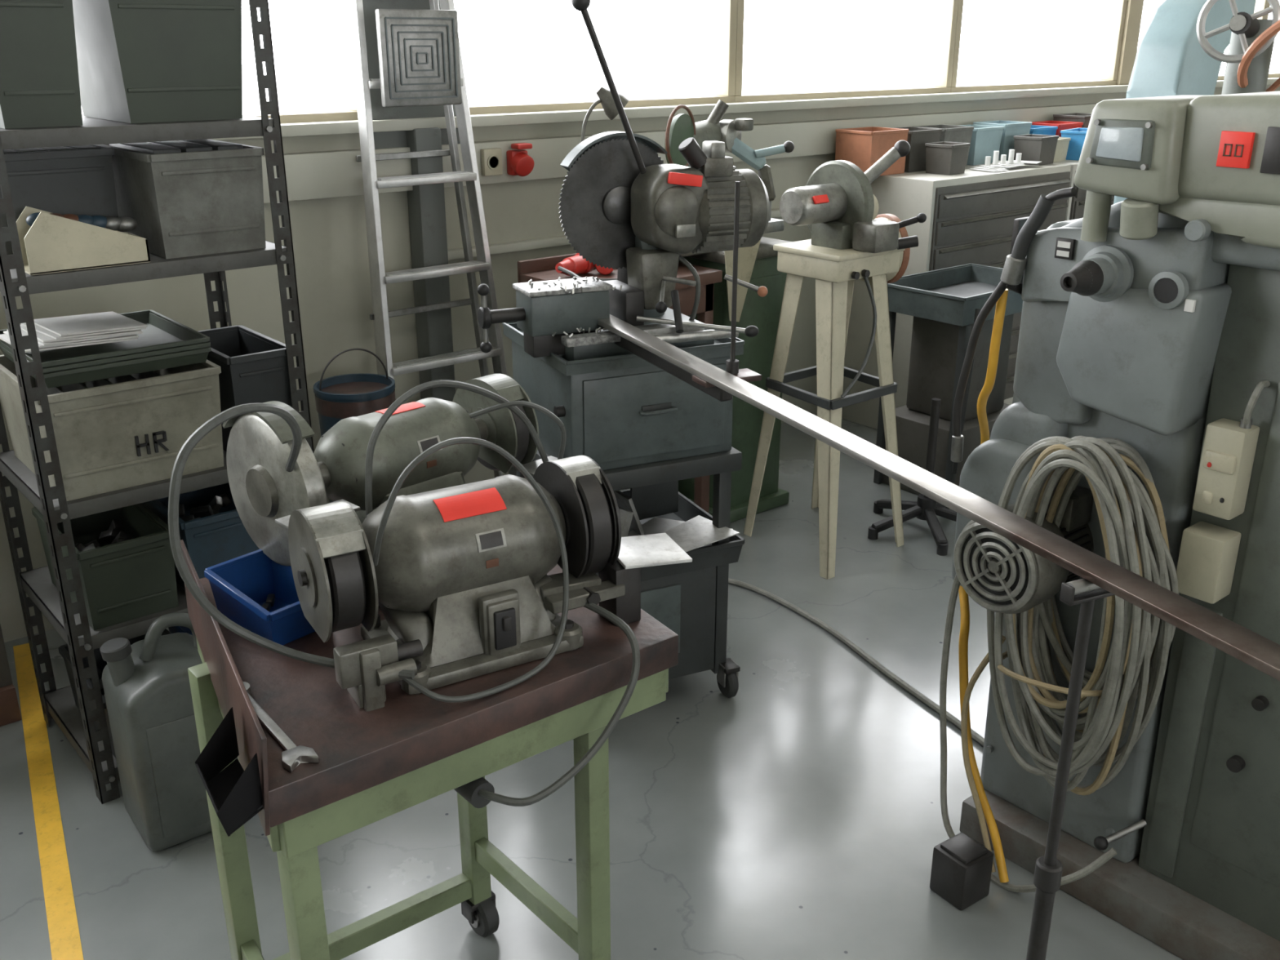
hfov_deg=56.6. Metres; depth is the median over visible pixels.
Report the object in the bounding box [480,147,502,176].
wall socket
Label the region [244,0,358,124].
window
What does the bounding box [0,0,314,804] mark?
metal shelving unit
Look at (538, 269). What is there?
workbench
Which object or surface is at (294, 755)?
wrench
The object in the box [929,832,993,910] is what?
block
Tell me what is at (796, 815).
floor
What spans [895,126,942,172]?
storage bin
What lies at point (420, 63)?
step ladder
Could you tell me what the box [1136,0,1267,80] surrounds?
window
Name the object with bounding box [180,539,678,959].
bench
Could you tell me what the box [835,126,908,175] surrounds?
storage bin
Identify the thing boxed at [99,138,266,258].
storage box
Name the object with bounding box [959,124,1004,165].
storage bin
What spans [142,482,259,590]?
plastic storage bin
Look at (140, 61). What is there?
plastic storage bin
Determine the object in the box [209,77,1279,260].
trim
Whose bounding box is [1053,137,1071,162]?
storage bin
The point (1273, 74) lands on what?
window
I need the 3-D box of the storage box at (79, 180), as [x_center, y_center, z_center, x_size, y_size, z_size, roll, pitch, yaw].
[-1.332,-0.625,2.649,0.263,0.229,0.263,-16,26,-37]
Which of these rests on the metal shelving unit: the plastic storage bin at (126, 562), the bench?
the plastic storage bin at (126, 562)
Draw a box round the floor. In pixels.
[0,413,1182,959]
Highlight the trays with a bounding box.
[0,309,211,388]
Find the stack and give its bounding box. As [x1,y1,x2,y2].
[0,311,147,352]
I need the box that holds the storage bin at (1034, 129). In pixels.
[1029,124,1057,135]
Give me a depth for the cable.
3.47 m
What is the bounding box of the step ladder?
[347,0,516,477]
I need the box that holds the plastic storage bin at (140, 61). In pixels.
[72,0,242,123]
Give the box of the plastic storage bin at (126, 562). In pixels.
[31,502,178,630]
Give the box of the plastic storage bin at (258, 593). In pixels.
[204,549,315,644]
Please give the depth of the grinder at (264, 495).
1.98 m
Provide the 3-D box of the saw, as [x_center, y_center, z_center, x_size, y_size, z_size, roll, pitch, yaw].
[0.011,-0.203,2.842,0.716,1.796,0.945,-9,22,-23]
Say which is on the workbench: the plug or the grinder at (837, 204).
the plug
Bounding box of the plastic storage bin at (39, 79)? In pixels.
[0,0,82,128]
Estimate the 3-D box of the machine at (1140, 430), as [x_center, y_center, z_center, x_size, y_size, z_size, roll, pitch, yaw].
[1.323,0.071,2.337,1.089,1.643,1.215,-16,26,-37]
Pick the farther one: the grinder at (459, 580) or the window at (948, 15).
the window at (948, 15)
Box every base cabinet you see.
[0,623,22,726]
[841,163,1071,429]
[1053,160,1114,221]
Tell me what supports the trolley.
on the floor
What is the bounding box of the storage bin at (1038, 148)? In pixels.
[1013,133,1058,165]
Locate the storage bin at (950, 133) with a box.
[911,124,973,166]
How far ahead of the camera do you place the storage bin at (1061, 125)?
5.96 m
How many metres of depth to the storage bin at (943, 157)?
5.16 m
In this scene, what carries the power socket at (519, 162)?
attached to the wall
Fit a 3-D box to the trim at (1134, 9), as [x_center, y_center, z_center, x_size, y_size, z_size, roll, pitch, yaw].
[2.709,-2.949,6.496,0.140,1.510,0.120,-16,26,-37]
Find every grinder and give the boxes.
[168,379,692,806]
[222,373,557,606]
[743,140,926,579]
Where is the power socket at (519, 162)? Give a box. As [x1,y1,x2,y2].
[506,142,534,176]
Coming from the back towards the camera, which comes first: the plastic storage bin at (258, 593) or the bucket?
the bucket
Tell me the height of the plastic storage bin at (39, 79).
0.278 m
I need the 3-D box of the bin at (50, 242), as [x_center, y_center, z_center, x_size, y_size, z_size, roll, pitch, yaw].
[-1.184,-0.517,2.511,0.244,0.124,0.114,-16,26,-37]
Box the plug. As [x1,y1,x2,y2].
[555,253,617,280]
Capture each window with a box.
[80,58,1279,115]
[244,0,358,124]
[468,0,737,115]
[733,0,958,102]
[950,0,1127,93]
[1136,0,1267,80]
[1265,2,1279,78]
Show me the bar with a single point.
(1248, 646)
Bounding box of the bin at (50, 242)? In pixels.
[16,206,150,275]
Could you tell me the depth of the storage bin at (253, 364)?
2.82 m
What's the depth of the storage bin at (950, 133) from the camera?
5.41 m
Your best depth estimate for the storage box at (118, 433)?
2.65 m
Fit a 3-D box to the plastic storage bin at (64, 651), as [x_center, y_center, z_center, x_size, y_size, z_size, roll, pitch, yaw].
[-1.268,0.523,2.991,0.248,0.168,0.368,-16,26,-37]
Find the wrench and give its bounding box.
[242,681,319,773]
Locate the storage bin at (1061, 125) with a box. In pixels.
[1031,120,1083,137]
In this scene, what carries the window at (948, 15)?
in the wall
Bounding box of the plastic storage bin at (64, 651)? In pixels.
[57,628,170,758]
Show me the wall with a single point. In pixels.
(420, 225)
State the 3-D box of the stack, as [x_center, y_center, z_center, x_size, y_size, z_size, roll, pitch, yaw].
[-1.292,-0.338,2.700,0.266,0.040,0.213,-19,27,-41]
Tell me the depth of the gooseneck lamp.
3.91 m
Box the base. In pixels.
[867,397,956,555]
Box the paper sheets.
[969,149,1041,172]
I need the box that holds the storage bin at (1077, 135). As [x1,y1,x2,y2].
[1060,128,1088,160]
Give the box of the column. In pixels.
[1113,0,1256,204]
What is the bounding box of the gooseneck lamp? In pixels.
[581,86,629,268]
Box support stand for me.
[1026,578,1114,959]
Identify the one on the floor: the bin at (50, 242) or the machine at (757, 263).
the machine at (757, 263)
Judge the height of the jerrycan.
0.516 m
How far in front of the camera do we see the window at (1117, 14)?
6.53 m
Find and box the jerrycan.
[99,612,238,851]
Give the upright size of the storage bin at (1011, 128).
0.176 m
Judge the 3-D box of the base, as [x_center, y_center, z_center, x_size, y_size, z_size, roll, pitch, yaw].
[1.060,-0.058,4.308,0.454,0.500,0.434,13,24,31]
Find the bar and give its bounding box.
[597,314,1279,680]
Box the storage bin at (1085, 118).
[1053,112,1091,128]
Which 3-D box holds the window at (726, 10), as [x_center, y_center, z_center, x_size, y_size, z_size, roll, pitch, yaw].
[-0.163,-2.107,4.237,1.380,1.510,0.080,-16,26,-37]
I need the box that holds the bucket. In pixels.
[313,348,395,502]
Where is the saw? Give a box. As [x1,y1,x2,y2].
[477,0,769,697]
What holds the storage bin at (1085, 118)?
on the base cabinet at (1076, 204)
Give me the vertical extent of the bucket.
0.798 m
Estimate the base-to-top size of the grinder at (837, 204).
1.396 m
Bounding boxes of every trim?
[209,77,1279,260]
[1115,0,1143,84]
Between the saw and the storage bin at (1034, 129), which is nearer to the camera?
the saw
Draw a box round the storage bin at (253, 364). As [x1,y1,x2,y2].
[198,324,292,452]
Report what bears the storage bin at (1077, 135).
on the base cabinet at (1076, 204)
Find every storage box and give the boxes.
[0,144,118,254]
[0,355,223,501]
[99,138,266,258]
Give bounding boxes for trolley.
[873,216,1029,494]
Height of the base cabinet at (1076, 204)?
1.140 m
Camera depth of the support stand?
1.60 m
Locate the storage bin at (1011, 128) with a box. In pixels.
[973,120,1031,160]
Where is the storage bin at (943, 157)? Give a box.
[924,141,969,175]
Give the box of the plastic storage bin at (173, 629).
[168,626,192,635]
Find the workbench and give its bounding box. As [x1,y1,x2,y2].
[517,253,722,512]
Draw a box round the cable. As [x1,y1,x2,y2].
[728,577,984,746]
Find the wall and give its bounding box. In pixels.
[0,0,1279,642]
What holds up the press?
on the floor
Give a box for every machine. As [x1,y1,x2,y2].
[664,99,794,523]
[939,91,1279,959]
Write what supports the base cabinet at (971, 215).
on the floor
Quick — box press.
[1196,0,1279,94]
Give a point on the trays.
(166, 342)

